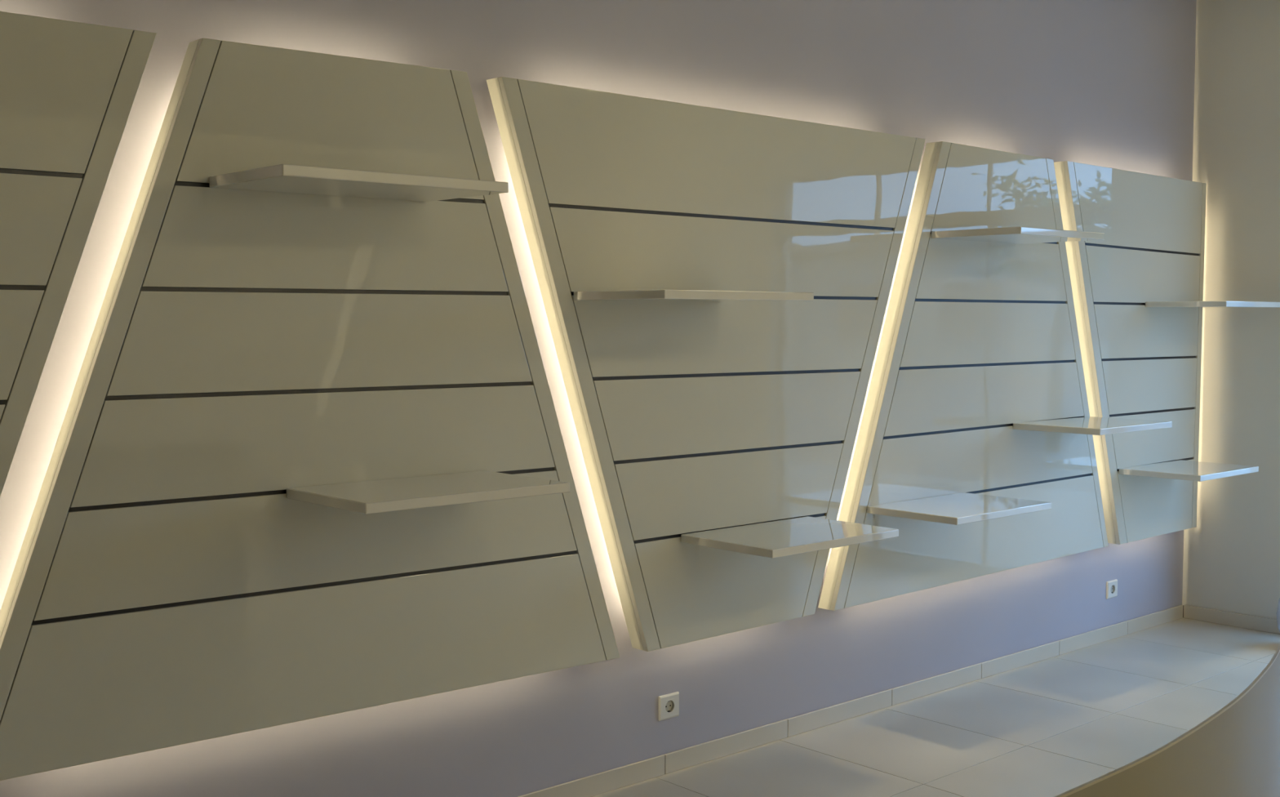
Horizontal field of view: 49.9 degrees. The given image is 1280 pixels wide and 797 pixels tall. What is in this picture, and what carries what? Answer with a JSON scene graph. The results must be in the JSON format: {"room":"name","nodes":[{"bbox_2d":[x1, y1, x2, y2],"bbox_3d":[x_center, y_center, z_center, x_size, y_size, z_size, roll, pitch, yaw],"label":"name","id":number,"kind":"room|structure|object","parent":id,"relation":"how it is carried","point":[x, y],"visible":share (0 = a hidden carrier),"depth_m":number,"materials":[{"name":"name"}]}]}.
{"room":"shop","nodes":[
{"label":"shop","id":0,"kind":"room"},
{"bbox_2d":[0,0,1196,796],"bbox_3d":[-0.670,-0.273,3.890,9.015,3.100,0.150,-3,5,-42],"label":"wall","id":1,"kind":"structure","parent":0,"point":[1107,83],"depth_m":4.50,"materials":[{"name":"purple paint"}]},
{"bbox_2d":[0,11,156,496],"bbox_3d":[-2.238,0.044,2.318,2.905,1.687,0.093,-3,5,-42],"label":"display panel","id":2,"kind":"object","parent":1,"relation":"attached to","point":[68,89],"visible":1,"depth_m":3.05,"materials":[{"name":"beige paint"}]},
{"bbox_2d":[0,37,619,780],"bbox_3d":[-0.805,-0.024,3.603,1.917,1.727,0.093,-3,5,-42],"label":"display panel","id":3,"kind":"object","parent":1,"relation":"attached to","point":[166,588],"visible":0.99,"depth_m":3.47,"materials":[{"name":"white laminate"}]},
{"bbox_2d":[208,164,508,201],"bbox_3d":[-0.684,-0.524,3.373,0.617,0.026,0.380,-3,5,-42],"label":"wall shelf","id":4,"kind":"object","parent":3,"relation":"attached to","point":[286,178],"visible":1,"depth_m":3.26,"materials":[{"name":"paint"}]},
{"bbox_2d":[286,470,569,514],"bbox_3d":[-0.541,0.236,3.537,0.611,0.026,0.394,-3,5,-42],"label":"wall shelf","id":5,"kind":"object","parent":3,"relation":"attached to","point":[382,495],"visible":1,"depth_m":3.45,"materials":[{"name":"paint"}]},
{"bbox_2d":[657,691,679,720],"bbox_3d":[0.096,1.019,4.548,0.088,0.081,0.010,-3,5,-42],"label":"wall socket","id":6,"kind":"object","parent":1,"relation":"attached to","point":[668,704],"visible":1,"depth_m":4.54,"materials":[{"name":"white plastic"}]},
{"bbox_2d":[486,76,925,651],"bbox_3d":[0.313,-0.082,4.605,1.969,1.729,0.093,-3,5,-42],"label":"display panel","id":7,"kind":"object","parent":1,"relation":"attached to","point":[689,416],"visible":0.98,"depth_m":4.45,"materials":[{"name":"beige paint"}]},
{"bbox_2d":[573,288,813,302],"bbox_3d":[0.164,-0.307,4.133,0.623,0.026,0.404,-3,5,-42],"label":"wall shelf","id":8,"kind":"object","parent":7,"relation":"attached to","point":[664,295],"visible":1,"depth_m":3.96,"materials":[{"name":"paint"}]},
{"bbox_2d":[680,515,898,558],"bbox_3d":[0.489,0.446,4.468,0.612,0.026,0.406,-3,5,-42],"label":"wall shelf","id":9,"kind":"object","parent":7,"relation":"attached to","point":[796,535],"visible":1,"depth_m":4.38,"materials":[{"name":"paint"}]},
{"bbox_2d":[517,604,1182,796],"bbox_3d":[-0.616,1.245,3.918,9.015,0.066,0.012,-3,5,-42],"label":"baseboard","id":10,"kind":"structure","parent":1,"relation":"attached to","point":[597,784],"depth_m":5.09,"materials":[{"name":"tile"}]},
{"bbox_2d":[817,141,1108,610],"bbox_3d":[1.377,-0.137,5.559,1.909,1.725,0.093,-3,5,-42],"label":"display panel","id":11,"kind":"object","parent":1,"relation":"attached to","point":[979,340],"visible":0.93,"depth_m":5.44,"materials":[{"name":"beige paint"}]},
{"bbox_2d":[866,492,1051,524],"bbox_3d":[1.184,0.404,5.094,0.602,0.026,0.402,-3,5,-42],"label":"wall shelf","id":12,"kind":"object","parent":11,"relation":"attached to","point":[962,508],"visible":1,"depth_m":5.00,"materials":[{"name":"paint"}]},
{"bbox_2d":[931,226,1104,244],"bbox_3d":[1.451,-0.625,5.276,0.582,0.026,0.398,-3,5,-42],"label":"wall shelf","id":13,"kind":"object","parent":11,"relation":"attached to","point":[1020,234],"visible":1,"depth_m":5.15,"materials":[{"name":"paint"}]},
{"bbox_2d":[1013,416,1172,435],"bbox_3d":[1.876,0.111,5.702,0.580,0.026,0.399,-3,5,-42],"label":"wall shelf","id":14,"kind":"object","parent":11,"relation":"attached to","point":[1092,425],"visible":1,"depth_m":5.59,"materials":[{"name":"paint"}]},
{"bbox_2d":[1106,579,1117,599],"bbox_3d":[2.214,0.894,6.446,0.088,0.081,0.010,-3,5,-42],"label":"wall socket","id":15,"kind":"object","parent":1,"relation":"attached to","point":[1111,585],"visible":1,"depth_m":6.44,"materials":[{"name":"white plastic"}]},
{"bbox_2d":[1053,160,1206,544],"bbox_3d":[2.259,-0.187,6.339,1.263,1.700,0.075,-3,5,-42],"label":"display panel","id":16,"kind":"object","parent":1,"relation":"attached to","point":[1140,362],"visible":0.95,"depth_m":6.32,"materials":[{"name":"beige paint"}]},
{"bbox_2d":[1118,459,1258,481],"bbox_3d":[2.511,0.328,6.291,0.570,0.026,0.390,-3,5,-42],"label":"wall shelf","id":17,"kind":"object","parent":16,"relation":"attached to","point":[1190,470],"visible":1,"depth_m":6.20,"materials":[{"name":"paint"}]},
{"bbox_2d":[1145,300,1279,307],"bbox_3d":[2.671,-0.436,6.391,0.586,0.026,0.388,-3,5,-42],"label":"wall shelf","id":18,"kind":"object","parent":16,"relation":"attached to","point":[1224,304],"visible":1,"depth_m":6.22,"materials":[{"name":"paint"}]},
{"bbox_2d":[591,617,1279,796],"bbox_3d":[1.470,1.472,1.643,9.365,0.120,6.500,-3,5,-42],"label":"floor","id":19,"kind":"structure","parent":0,"point":[1052,726],"depth_m":5.06,"materials":[{"name":"tile"}]},
{"bbox_2d":[1054,643,1279,796],"bbox_3d":[0.663,0.902,1.793,0.126,1.000,1.836,3,4,39],"label":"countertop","id":20,"kind":"structure","parent":19,"relation":"on","point":[1235,751],"depth_m":1.77,"materials":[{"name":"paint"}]},
{"bbox_2d":[1276,598,1279,631],"bbox_3d":[3.031,1.004,6.272,0.232,0.275,0.232,-3,5,-42],"label":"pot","id":21,"kind":"object","parent":19,"relation":"on","point":[1278,604],"visible":1,"depth_m":6.29,"materials":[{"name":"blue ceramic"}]},
{"bbox_2d":[1182,0,1279,619],"bbox_3d":[2.972,-0.437,6.726,0.200,3.100,0.790,-3,5,-42],"label":"wall","id":22,"kind":"structure","parent":0,"point":[1231,562],"depth_m":6.66,"materials":[{"name":"beige paint"}]},
{"bbox_2d":[1182,604,1279,634],"bbox_3d":[2.943,1.084,6.686,0.013,0.066,0.636,-3,5,-42],"label":"baseboard","id":23,"kind":"structure","parent":22,"relation":"attached to","point":[1237,620],"depth_m":6.73,"materials":[{"name":"tile"}]}
]}

